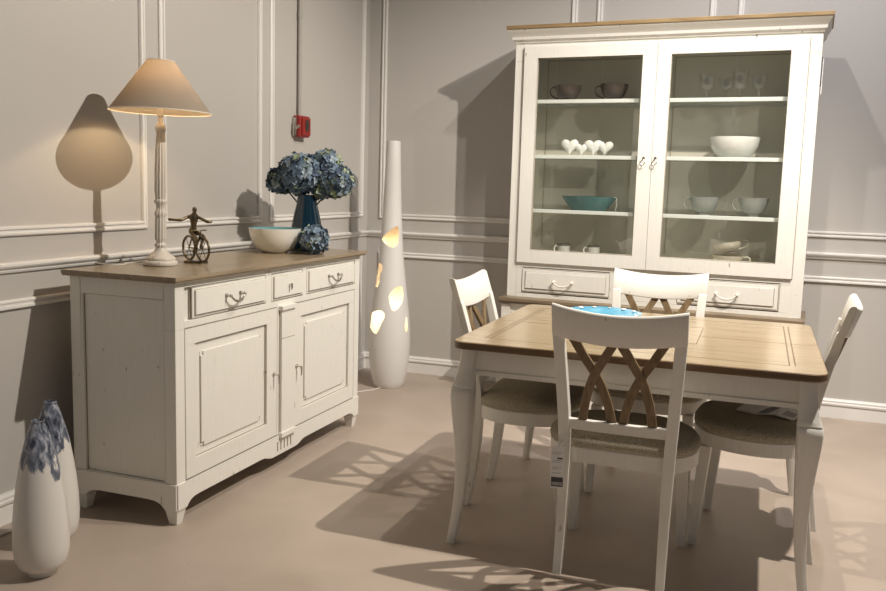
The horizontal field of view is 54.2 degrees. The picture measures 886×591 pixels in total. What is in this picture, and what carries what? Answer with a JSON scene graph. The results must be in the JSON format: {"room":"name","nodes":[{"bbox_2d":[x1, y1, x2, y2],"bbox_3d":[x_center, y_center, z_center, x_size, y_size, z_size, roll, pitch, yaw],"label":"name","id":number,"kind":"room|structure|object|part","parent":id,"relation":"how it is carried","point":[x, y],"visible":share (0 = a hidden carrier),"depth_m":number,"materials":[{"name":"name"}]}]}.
{"room":"store","nodes":[
{"label":"store","id":0,"kind":"room"},
{"bbox_2d":[0,0,370,494],"bbox_3d":[-1.928,-0.806,2.359,0.120,3.520,8.120,4,8,20],"label":"wall","id":1,"kind":"structure","parent":0,"point":[66,157],"depth_m":3.73,"materials":[{"name":"paint"}]},
{"bbox_2d":[0,291,69,310],"bbox_3d":[-1.560,0.360,3.420,0.016,0.728,1.218,4,8,20],"label":"trim","id":2,"kind":"structure","parent":1,"relation":"attached to","point":[63,296],"depth_m":3.32,"materials":[{"name":"white paint"}]},
{"bbox_2d":[0,0,147,236],"bbox_3d":[-1.518,-1.113,3.233,0.016,1.768,1.218,4,8,20],"label":"trim","id":3,"kind":"structure","parent":1,"relation":"attached to","point":[143,224],"depth_m":3.77,"materials":[{"name":"white paint"}]},
{"bbox_2d":[0,351,365,526],"bbox_3d":[-1.930,0.893,2.494,0.024,0.116,8.000,4,8,20],"label":"baseboard","id":4,"kind":"structure","parent":1,"relation":"attached to","point":[6,499],"depth_m":3.27,"materials":[{"name":"white paint"}]},
{"bbox_2d":[0,230,368,273],"bbox_3d":[-1.901,-0.006,2.378,0.030,0.039,8.000,4,8,20],"label":"trim","id":5,"kind":"structure","parent":1,"relation":"attached to","point":[41,264],"depth_m":3.69,"materials":[{"name":"white paint"}]},
{"bbox_2d":[157,0,261,227],"bbox_3d":[-1.128,-1.236,4.291,0.016,1.768,0.857,4,8,20],"label":"trim","id":6,"kind":"structure","parent":1,"relation":"attached to","point":[160,3],"depth_m":4.64,"materials":[{"name":"white paint"}]},
{"bbox_2d":[292,0,310,137],"bbox_3d":[-0.808,-1.897,4.971,0.064,1.949,0.147,4,8,20],"label":"fire alarm box","id":7,"kind":"object","parent":1,"relation":"attached to","point":[301,125],"visible":1,"depth_m":5.05,"materials":[{"name":"red plastic"}]},
{"bbox_2d":[269,0,366,221],"bbox_3d":[-0.742,-1.359,5.338,0.016,1.768,1.216,4,8,20],"label":"trim","id":8,"kind":"structure","parent":1,"relation":"attached to","point":[289,217],"depth_m":4.95,"materials":[{"name":"white paint"}]},
{"bbox_2d":[358,255,362,353],"bbox_3d":[-0.784,0.114,5.525,0.016,0.728,1.216,4,8,20],"label":"trim","id":9,"kind":"structure","parent":1,"relation":"attached to","point":[360,266],"depth_m":6.07,"materials":[{"name":"white paint"}]},
{"bbox_2d":[0,368,885,590],"bbox_3d":[1.064,1.203,1.587,6.900,0.100,8.300,4,8,20],"label":"floor","id":10,"kind":"structure","parent":0,"point":[366,505],"depth_m":3.36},
{"bbox_2d":[12,418,69,578],"bbox_3d":[-1.322,0.662,2.841,0.175,0.521,0.175,4,8,20],"label":"floor vase","id":11,"kind":"object","parent":10,"relation":"on","point":[40,518],"visible":1,"depth_m":2.79,"materials":[{"name":"ceramic"}]},
{"bbox_2d":[39,400,79,536],"bbox_3d":[-1.390,0.630,3.081,0.175,0.521,0.175,0,8,-16],"label":"floor vase","id":12,"kind":"object","parent":10,"relation":"on","point":[54,421],"visible":0.48,"depth_m":3.05,"materials":[{"name":"ceramic"}]},
{"bbox_2d":[61,248,366,524],"bbox_3d":[-0.938,0.304,4.027,0.540,0.955,1.624,4,8,20],"label":"sideboard","id":13,"kind":"object","parent":10,"relation":"on","point":[186,377],"visible":0.97,"depth_m":3.41,"materials":[{"name":"beige paint"}]},
{"bbox_3d":[-1.425,0.810,3.459,0.060,0.066,0.060,4,8,20],"label":"leg","id":14,"kind":"part","parent":13,"relation":"part of","materials":[{"name":"beige paint"}]},
{"bbox_2d":[94,58,211,265],"bbox_3d":[-1.148,-0.478,3.518,0.405,0.949,0.403,5,7,20],"label":"table lamp","id":15,"kind":"object","parent":13,"relation":"on","point":[159,88],"visible":0.98,"depth_m":3.42,"materials":[{"name":"beige wood"}]},
{"bbox_3d":[-1.293,-0.073,3.527,0.229,0.130,0.081,-4,9,-36],"label":"cord","id":16,"kind":"part","parent":15,"relation":"part of","materials":[{"name":"white plastic"}]},
{"bbox_3d":[-1.133,-0.838,3.473,0.398,0.200,0.398,5,7,20],"label":"lamp shade","id":17,"kind":"part","parent":15,"relation":"part of","materials":[{"name":"fabric"}]},
{"bbox_3d":[-1.133,-0.843,3.473,0.403,0.213,0.403,5,7,20],"label":"shade frame","id":18,"kind":"part","parent":15,"relation":"part of","materials":[{"name":"beige fabric"}]},
{"bbox_2d":[155,109,165,132],"bbox_3d":[-1.138,-0.709,3.489,0.042,0.108,0.042,5,7,20],"label":"socket","id":19,"kind":"object","parent":15,"relation":"attached to","point":[160,127],"depth_m":3.48,"materials":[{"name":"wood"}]},
{"bbox_3d":[-1.023,0.840,3.314,0.060,0.066,0.060,4,8,20],"label":"leg","id":20,"kind":"part","parent":13,"relation":"part of","materials":[{"name":"beige paint"}]},
{"bbox_2d":[168,207,211,263],"bbox_3d":[-1.054,-0.257,3.688,0.195,0.237,0.118,3,7,13],"label":"figurine","id":21,"kind":"object","parent":13,"relation":"on","point":[193,232],"visible":1,"depth_m":3.68,"materials":[{"name":"brown metal"}]},
{"bbox_3d":[-1.046,-0.240,3.691,0.077,0.085,0.103,0,8,-16],"label":"bicycle frame","id":22,"kind":"part","parent":21,"relation":"part of","materials":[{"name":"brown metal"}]},
{"bbox_3d":[-0.868,0.000,3.517,0.040,0.122,0.524,4,8,20],"label":"drawer","id":23,"kind":"part","parent":13,"relation":"part of","materials":[{"name":"beige paint"}]},
{"bbox_3d":[-0.870,0.379,3.588,0.021,0.587,0.666,4,8,20],"label":"door","id":24,"kind":"part","parent":13,"relation":"part of","materials":[{"name":"beige paint"}]},
{"bbox_3d":[-0.834,0.006,3.505,0.034,0.042,0.120,4,8,20],"label":"handle","id":25,"kind":"part","parent":13,"relation":"part of","materials":[{"name":"grey metal"}]},
{"bbox_2d":[249,227,300,252],"bbox_3d":[-0.844,-0.278,4.350,0.260,0.122,0.260,4,8,20],"label":"bowl","id":26,"kind":"object","parent":13,"relation":"on","point":[266,239],"visible":0.99,"depth_m":4.26,"materials":[{"name":"white ceramic"}]},
{"bbox_3d":[-0.715,-0.049,3.932,0.040,0.122,0.280,4,8,20],"label":"drawer","id":27,"kind":"part","parent":13,"relation":"part of","materials":[{"name":"beige paint"}]},
{"bbox_2d":[291,195,320,251],"bbox_3d":[-0.709,-0.378,4.505,0.177,0.290,0.172,4,8,20],"label":"vase","id":28,"kind":"object","parent":13,"relation":"on","point":[306,212],"visible":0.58,"depth_m":4.45,"materials":[{"name":"teal glass"}]},
{"bbox_2d":[265,166,296,202],"bbox_3d":[-0.838,-0.556,4.504,0.184,0.240,0.167,-4,9,-39],"label":"hydrangea","id":29,"kind":"object","parent":28,"relation":"in","point":[272,184],"visible":0.56,"depth_m":4.45,"materials":[{"name":"blue plant"}]},
{"bbox_2d":[276,151,322,196],"bbox_3d":[-0.738,-0.586,4.468,0.246,0.311,0.250,1,7,-5],"label":"hydrangea","id":30,"kind":"object","parent":28,"relation":"in","point":[298,174],"visible":0.98,"depth_m":4.39,"materials":[{"name":"blue plant"}]},
{"bbox_2d":[311,183,328,201],"bbox_3d":[-0.629,-0.515,4.483,0.112,0.176,0.109,-2,8,-25],"label":"hydrangea","id":31,"kind":"object","parent":28,"relation":"in","point":[319,192],"visible":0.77,"depth_m":4.45,"materials":[{"name":"blue plant"}]},
{"bbox_2d":[310,148,342,171],"bbox_3d":[-0.611,-0.601,4.517,0.192,0.337,0.179,4,8,20],"label":"hydrangea","id":32,"kind":"object","parent":28,"relation":"in","point":[326,158],"visible":0.48,"depth_m":4.44,"materials":[{"name":"blue plant"}]},
{"bbox_2d":[316,163,355,205],"bbox_3d":[-0.555,-0.555,4.482,0.198,0.260,0.205,9,10,43],"label":"hydrangea","id":33,"kind":"object","parent":28,"relation":"in","point":[338,180],"visible":0.98,"depth_m":4.42,"materials":[{"name":"blue plant"}]},
{"bbox_2d":[297,224,330,253],"bbox_3d":[-0.643,-0.280,4.301,0.165,0.153,0.166,4,8,20],"label":"hydrangea","id":34,"kind":"object","parent":13,"relation":"on","point":[314,238],"visible":1,"depth_m":4.26,"materials":[{"name":"blue plant"}]},
{"bbox_3d":[-0.595,0.292,4.333,0.021,0.587,0.632,4,8,20],"label":"door","id":35,"kind":"part","parent":13,"relation":"part of","materials":[{"name":"beige paint"}]},
{"bbox_3d":[-0.566,-0.096,4.335,0.040,0.122,0.514,4,8,20],"label":"drawer","id":36,"kind":"part","parent":13,"relation":"part of","materials":[{"name":"beige paint"}]},
{"bbox_3d":[-0.532,-0.089,4.323,0.034,0.042,0.120,4,8,20],"label":"handle","id":37,"kind":"part","parent":13,"relation":"part of","materials":[{"name":"grey metal"}]},
{"bbox_3d":[-0.505,0.677,4.717,0.060,0.066,0.060,4,8,20],"label":"leg","id":38,"kind":"part","parent":13,"relation":"part of","materials":[{"name":"beige paint"}]},
{"bbox_2d":[357,141,409,391],"bbox_3d":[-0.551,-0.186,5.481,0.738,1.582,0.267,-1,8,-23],"label":"floor lamp","id":39,"kind":"object","parent":10,"relation":"on","point":[389,332],"visible":0.99,"depth_m":5.51,"materials":[{"name":"white ceramic"}]},
{"bbox_2d":[449,269,583,516],"bbox_3d":[0.326,0.393,3.648,0.556,0.946,0.523,4,8,20],"label":"dining chair","id":40,"kind":"object","parent":10,"relation":"on","point":[517,402],"visible":0.62,"depth_m":3.52,"materials":[{"name":"white paint"}]},
{"bbox_3d":[0.103,0.448,3.541,0.130,0.850,0.052,3,7,9],"label":"leg","id":41,"kind":"part","parent":40,"relation":"part of","materials":[{"name":"white paint"}]},
{"bbox_3d":[0.113,-0.028,3.678,0.078,0.130,0.431,4,8,20],"label":"crest rail","id":42,"kind":"part","parent":40,"relation":"part of","materials":[{"name":"white paint"}]},
{"bbox_3d":[0.228,0.408,3.881,0.130,0.850,0.052,6,8,31],"label":"leg","id":43,"kind":"part","parent":40,"relation":"part of","materials":[{"name":"white paint"}]},
{"bbox_3d":[0.394,0.458,3.631,0.402,0.056,0.515,4,8,20],"label":"seat frame","id":44,"kind":"part","parent":40,"relation":"part of","materials":[{"name":"white paint"}]},
{"bbox_2d":[481,378,583,413],"bbox_3d":[0.395,0.404,3.624,0.408,0.060,0.523,4,8,20],"label":"seat cushion","id":45,"kind":"object","parent":40,"relation":"on","point":[506,396],"depth_m":3.46,"materials":[{"name":"fabric"}]},
{"bbox_3d":[0.457,0.707,3.428,0.065,0.386,0.049,4,8,20],"label":"leg","id":46,"kind":"part","parent":40,"relation":"part of","materials":[{"name":"white paint"}]},
{"bbox_3d":[0.591,0.664,3.790,0.065,0.386,0.049,4,8,20],"label":"leg","id":47,"kind":"part","parent":40,"relation":"part of","materials":[{"name":"white paint"}]},
{"bbox_2d":[550,303,700,590],"bbox_3d":[0.628,0.480,3.029,0.523,0.946,0.556,4,8,20],"label":"dining chair","id":48,"kind":"object","parent":10,"relation":"on","point":[668,446],"visible":1,"depth_m":2.86,"materials":[{"name":"white paint"}]},
{"bbox_2d":[550,437,564,488],"bbox_3d":[0.388,0.565,2.930,0.046,0.177,0.012,3,7,10],"label":"price tag","id":49,"kind":"object","parent":48,"relation":"hanging from","point":[557,452],"visible":1,"depth_m":2.93,"materials":[{"name":"white paper"}]},
{"bbox_3d":[0.397,0.533,2.938,0.052,0.850,0.130,6,8,31],"label":"leg","id":50,"kind":"part","parent":48,"relation":"part of","materials":[{"name":"white paint"}]},
{"bbox_3d":[0.513,0.720,3.334,0.049,0.386,0.065,4,8,20],"label":"leg","id":51,"kind":"part","parent":48,"relation":"part of","materials":[{"name":"white paint"}]},
{"bbox_3d":[0.580,0.443,2.886,0.326,0.036,0.030,4,8,20],"label":"rail","id":52,"kind":"part","parent":48,"relation":"part of","materials":[{"name":"white paint"}]},
{"bbox_3d":[0.558,0.102,2.754,0.431,0.130,0.078,4,8,20],"label":"crest rail","id":53,"kind":"part","parent":48,"relation":"part of","materials":[{"name":"white paint"}]},
{"bbox_3d":[0.652,0.532,3.106,0.515,0.056,0.402,4,8,20],"label":"seat frame","id":54,"kind":"part","parent":48,"relation":"part of","materials":[{"name":"white paint"}]},
{"bbox_2d":[550,410,700,457],"bbox_3d":[0.654,0.478,3.099,0.523,0.060,0.408,4,8,20],"label":"seat cushion","id":55,"kind":"object","parent":48,"relation":"on","point":[580,441],"depth_m":2.94,"materials":[{"name":"fabric"}]},
{"bbox_3d":[0.742,0.559,2.815,0.061,0.850,0.122,4,8,20],"label":"leg","id":56,"kind":"part","parent":48,"relation":"part of","materials":[{"name":"white paint"}]},
{"bbox_3d":[0.878,0.747,3.203,0.049,0.386,0.065,4,8,20],"label":"leg","id":57,"kind":"part","parent":48,"relation":"part of","materials":[{"name":"white paint"}]},
{"bbox_2d":[446,304,828,590],"bbox_3d":[0.797,0.522,3.474,1.251,0.760,1.130,4,8,20],"label":"dining table","id":58,"kind":"object","parent":10,"relation":"on","point":[775,364],"visible":0.86,"depth_m":3.03,"materials":[{"name":"brown wood"}]},
{"bbox_3d":[0.070,0.551,3.185,0.081,0.733,0.081,4,8,20],"label":"leg","id":59,"kind":"part","parent":58,"relation":"part of","materials":[{"name":"white paint"}]},
{"bbox_3d":[0.429,0.438,4.160,0.081,0.733,0.081,4,8,20],"label":"leg","id":60,"kind":"part","parent":58,"relation":"part of","materials":[{"name":"white paint"}]},
{"bbox_2d":[569,306,641,316],"bbox_3d":[0.688,0.084,3.728,0.328,0.038,0.328,4,8,20],"label":"bowl","id":61,"kind":"object","parent":58,"relation":"on","point":[594,309],"visible":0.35,"depth_m":3.83,"materials":[{"name":"blue ceramic"}]},
{"bbox_3d":[1.523,0.519,3.766,0.081,0.733,0.081,4,8,20],"label":"leg","id":62,"kind":"part","parent":58,"relation":"part of","materials":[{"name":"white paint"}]},
{"bbox_3d":[1.164,0.633,2.791,0.081,0.733,0.081,4,8,20],"label":"leg","id":63,"kind":"part","parent":58,"relation":"part of","materials":[{"name":"white paint"}]},
{"bbox_2d":[585,268,708,505],"bbox_3d":[0.927,0.379,3.896,0.523,0.946,0.556,4,8,20],"label":"dining chair","id":64,"kind":"object","parent":10,"relation":"on","point":[629,283],"visible":0.41,"depth_m":4.01,"materials":[{"name":"white paint"}]},
{"bbox_3d":[0.661,0.666,3.792,0.049,0.386,0.065,4,8,20],"label":"leg","id":65,"kind":"part","parent":64,"relation":"part of","materials":[{"name":"white paint"}]},
{"bbox_3d":[0.813,0.395,4.122,0.052,0.850,0.130,3,7,9],"label":"leg","id":66,"kind":"part","parent":64,"relation":"part of","materials":[{"name":"white paint"}]},
{"bbox_2d":[593,388,700,401],"bbox_3d":[0.901,0.392,3.827,0.523,0.060,0.408,4,8,20],"label":"seat cushion","id":67,"kind":"object","parent":64,"relation":"on","point":[616,395],"depth_m":3.66,"materials":[{"name":"fabric"}]},
{"bbox_3d":[0.900,0.447,3.834,0.515,0.056,0.402,4,8,20],"label":"seat frame","id":68,"kind":"part","parent":64,"relation":"part of","materials":[{"name":"white paint"}]},
{"bbox_3d":[1.021,-0.052,4.067,0.431,0.130,0.078,4,8,20],"label":"crest rail","id":69,"kind":"part","parent":64,"relation":"part of","materials":[{"name":"white paint"}]},
{"bbox_3d":[1.026,0.693,3.661,0.049,0.386,0.065,4,8,20],"label":"leg","id":70,"kind":"part","parent":64,"relation":"part of","materials":[{"name":"white paint"}]},
{"bbox_3d":[1.155,0.420,3.998,0.052,0.850,0.130,6,8,31],"label":"leg","id":71,"kind":"part","parent":64,"relation":"part of","materials":[{"name":"white paint"}]},
{"bbox_2d":[498,10,834,422],"bbox_3d":[1.229,-0.423,5.072,1.770,2.256,0.466,5,8,23],"label":"display cabinet","id":72,"kind":"object","parent":10,"relation":"on","point":[662,156],"visible":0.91,"depth_m":5.05,"materials":[{"name":"beige paint"}]},
{"bbox_2d":[553,243,569,250],"bbox_3d":[0.734,-0.281,5.330,0.094,0.080,0.076,0,7,-10],"label":"mug","id":73,"kind":"object","parent":72,"relation":"on","point":[561,246],"visible":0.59,"depth_m":5.30,"materials":[{"name":"grey ceramic"}]},
{"bbox_3d":[0.710,-0.065,5.166,0.132,0.042,0.034,5,8,23],"label":"handle","id":74,"kind":"part","parent":72,"relation":"part of","materials":[{"name":"beige paint"}]},
{"bbox_3d":[0.731,-0.078,5.191,0.548,0.149,0.030,5,8,23],"label":"drawer","id":75,"kind":"part","parent":72,"relation":"part of","materials":[{"name":"beige paint"}]},
{"bbox_2d":[550,84,581,98],"bbox_3d":[0.754,-1.216,5.231,0.162,0.100,0.165,-1,8,-23],"label":"teacup","id":76,"kind":"object","parent":72,"relation":"on","point":[563,91],"visible":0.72,"depth_m":5.17,"materials":[{"name":"brown ceramic"}]},
{"bbox_2d":[561,139,612,155],"bbox_3d":[0.867,-0.887,5.220,0.321,0.106,0.044,5,8,23],"label":"heart ornament","id":77,"kind":"object","parent":72,"relation":"on","point":[569,146],"visible":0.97,"depth_m":5.20,"materials":[{"name":"white ceramic"}]},
{"bbox_3d":[0.825,-0.809,5.056,0.782,1.278,0.024,5,8,23],"label":"door","id":78,"kind":"part","parent":72,"relation":"part of","materials":[{"name":"beige paint"}]},
{"bbox_2d":[562,196,616,210],"bbox_3d":[0.889,-0.555,5.248,0.346,0.090,0.207,5,8,23],"label":"dish","id":79,"kind":"object","parent":72,"relation":"on","point":[582,203],"visible":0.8,"depth_m":5.17,"materials":[{"name":"teal ceramic"}]},
{"bbox_2d":[583,245,599,252],"bbox_3d":[0.904,-0.267,5.258,0.094,0.080,0.076,0,7,-10],"label":"mug","id":80,"kind":"object","parent":72,"relation":"on","point":[590,248],"visible":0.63,"depth_m":5.23,"materials":[{"name":"grey ceramic"}]},
{"bbox_2d":[595,83,628,98],"bbox_3d":[1.010,-1.196,5.122,0.167,0.103,0.164,-1,8,-21],"label":"teacup","id":81,"kind":"object","parent":72,"relation":"on","point":[609,90],"visible":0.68,"depth_m":5.07,"materials":[{"name":"brown ceramic"}]},
{"bbox_2d":[535,158,782,162],"bbox_3d":[1.266,-0.798,5.089,1.628,0.012,0.296,5,8,23],"label":"shelf","id":82,"kind":"object","parent":72,"relation":"attached to","point":[537,160],"depth_m":5.05,"materials":[{"name":"white wood"}]},
{"bbox_3d":[1.261,-0.703,5.095,1.642,1.487,0.338,5,8,23],"label":"panel","id":83,"kind":"part","parent":72,"relation":"part of","materials":[{"name":"beige paint"}]},
{"bbox_2d":[537,101,786,107],"bbox_3d":[1.276,-1.120,5.048,1.628,0.012,0.296,5,8,23],"label":"shelf","id":84,"kind":"object","parent":72,"relation":"attached to","point":[540,104],"depth_m":5.04,"materials":[{"name":"white wood"}]},
{"bbox_3d":[1.269,-1.486,4.961,1.755,0.074,0.412,5,8,23],"label":"cornice","id":85,"kind":"part","parent":72,"relation":"part of","materials":[{"name":"beige paint"}]},
{"bbox_2d":[699,74,716,95],"bbox_3d":[1.498,-1.179,4.915,0.100,0.150,0.100,5,8,23],"label":"stemmed glass","id":86,"kind":"object","parent":72,"relation":"on","point":[706,81],"visible":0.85,"depth_m":4.87,"materials":[{"name":"clear glass"}]},
{"bbox_3d":[1.570,0.005,4.805,0.132,0.042,0.034,5,8,23],"label":"handle","id":87,"kind":"part","parent":72,"relation":"part of","materials":[{"name":"beige paint"}]},
{"bbox_3d":[1.583,-0.008,4.832,0.548,0.149,0.030,5,8,23],"label":"drawer","id":88,"kind":"part","parent":72,"relation":"part of","materials":[{"name":"beige paint"}]},
{"bbox_3d":[1.543,-0.750,4.754,0.788,1.278,0.024,5,8,23],"label":"door","id":89,"kind":"part","parent":72,"relation":"part of","materials":[{"name":"beige paint"}]},
{"bbox_2d":[712,254,750,261],"bbox_3d":[1.635,-0.200,4.968,0.176,0.062,0.179,-1,8,-23],"label":"teacup","id":90,"kind":"object","parent":72,"relation":"on","point":[729,257],"visible":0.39,"depth_m":4.92,"materials":[{"name":"beige ceramic"}]},
{"bbox_2d":[712,240,748,254],"bbox_3d":[1.627,-0.278,4.960,0.162,0.090,0.170,-2,8,-25],"label":"teacup","id":91,"kind":"object","parent":90,"relation":"on","point":[727,247],"visible":1,"depth_m":4.91,"materials":[{"name":"beige ceramic"}]},
{"bbox_2d":[710,136,759,156],"bbox_3d":[1.645,-0.831,4.892,0.270,0.121,0.270,4,8,20],"label":"bowl","id":92,"kind":"object","parent":72,"relation":"on","point":[722,146],"visible":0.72,"depth_m":4.79,"materials":[{"name":"white ceramic"}]},
{"bbox_2d":[751,74,768,89],"bbox_3d":[1.758,-1.156,4.817,0.094,0.143,0.094,5,8,23],"label":"stemmed glass","id":93,"kind":"object","parent":72,"relation":"on","point":[751,74],"visible":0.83,"depth_m":4.78,"materials":[{"name":"clear glass"}]},
{"bbox_2d":[820,57,823,95],"bbox_3d":[2.000,-1.157,4.576,0.010,0.190,0.070,5,8,23],"label":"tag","id":94,"kind":"object","parent":72,"relation":"attached to","point":[822,64],"visible":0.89,"depth_m":4.54,"materials":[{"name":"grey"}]},
{"bbox_2d":[687,294,862,564],"bbox_3d":[1.249,0.465,3.292,0.556,0.946,0.523,5,8,25],"label":"dining chair","id":95,"kind":"object","parent":10,"relation":"on","point":[719,426],"visible":0.7,"depth_m":3.16,"materials":[{"name":"white paint"}]},
{"bbox_3d":[0.961,0.745,3.244,0.065,0.386,0.049,5,8,25],"label":"leg","id":96,"kind":"part","parent":95,"relation":"part of","materials":[{"name":"white paint"}]},
{"bbox_3d":[1.125,0.705,3.593,0.065,0.386,0.049,5,8,25],"label":"leg","id":97,"kind":"part","parent":95,"relation":"part of","materials":[{"name":"white paint"}]},
{"bbox_3d":[1.181,0.519,3.330,0.402,0.056,0.515,5,8,25],"label":"seat frame","id":98,"kind":"part","parent":95,"relation":"part of","materials":[{"name":"white paint"}]},
{"bbox_2d":[694,400,797,443],"bbox_3d":[1.182,0.464,3.323,0.408,0.060,0.523,5,8,25],"label":"seat cushion","id":99,"kind":"object","parent":95,"relation":"on","point":[716,420],"depth_m":3.15,"materials":[{"name":"fabric"}]},
{"bbox_2d":[736,403,797,420],"bbox_3d":[1.253,0.433,3.306,0.210,0.010,0.210,6,9,34],"label":"leaflet","id":100,"kind":"object","parent":95,"relation":"on","point":[788,413],"visible":0.7,"depth_m":3.28,"materials":[{"name":"white paper"}]},
{"bbox_3d":[1.479,0.507,3.391,0.130,0.850,0.052,3,7,14],"label":"leg","id":101,"kind":"part","parent":95,"relation":"part of","materials":[{"name":"white paint"}]},
{"bbox_3d":[1.324,0.544,3.063,0.130,0.850,0.052,7,9,36],"label":"leg","id":102,"kind":"part","parent":95,"relation":"part of","materials":[{"name":"white paint"}]},
{"bbox_3d":[1.477,0.079,3.140,0.078,0.130,0.431,5,8,25],"label":"crest rail","id":103,"kind":"part","parent":95,"relation":"part of","materials":[{"name":"white paint"}]},
{"bbox_2d":[365,0,885,403],"bbox_3d":[2.601,-1.006,4.954,6.600,3.520,0.120,4,8,20],"label":"wall","id":104,"kind":"structure","parent":0,"point":[451,63],"depth_m":5.68,"materials":[{"name":"paint"}]},
{"bbox_2d":[378,251,507,263],"bbox_3d":[0.164,0.093,5.909,1.337,0.726,0.016,4,8,20],"label":"trim","id":105,"kind":"structure","parent":104,"relation":"attached to","point":[406,255],"depth_m":5.89,"materials":[{"name":"white paint"}]},
{"bbox_2d":[379,0,578,223],"bbox_3d":[0.206,-1.376,5.722,1.337,1.777,0.016,4,8,20],"label":"trim","id":106,"kind":"structure","parent":104,"relation":"attached to","point":[385,2],"depth_m":5.92,"materials":[{"name":"white paint"}]},
{"bbox_2d":[365,351,885,423],"bbox_3d":[2.528,0.689,5.102,6.600,0.116,0.024,4,8,20],"label":"baseboard","id":107,"kind":"structure","parent":104,"relation":"attached to","point":[830,407],"depth_m":5.17,"materials":[{"name":"white paint"}]},
{"bbox_2d":[367,230,885,261],"bbox_3d":[2.553,-0.210,4.984,6.600,0.039,0.030,4,8,20],"label":"trim","id":108,"kind":"structure","parent":104,"relation":"attached to","point":[815,255],"depth_m":5.77,"materials":[{"name":"white paint"}]},
{"bbox_2d":[597,0,716,20],"bbox_3d":[1.283,-1.296,5.334,0.712,1.777,0.016,4,8,20],"label":"trim","id":109,"kind":"structure","parent":104,"relation":"attached to","point":[713,7],"depth_m":5.38,"materials":[{"name":"white paint"}]},
{"bbox_2d":[738,0,885,239],"bbox_3d":[2.370,-1.215,4.942,1.355,1.777,0.016,4,8,20],"label":"trim","id":110,"kind":"structure","parent":104,"relation":"attached to","point":[827,234],"depth_m":5.06,"materials":[{"name":"white paint"}]},
{"bbox_2d":[804,275,885,285],"bbox_3d":[2.328,0.254,5.129,1.355,0.726,0.016,4,8,20],"label":"trim","id":111,"kind":"structure","parent":104,"relation":"attached to","point":[875,282],"depth_m":5.07,"materials":[{"name":"white paint"}]}
]}

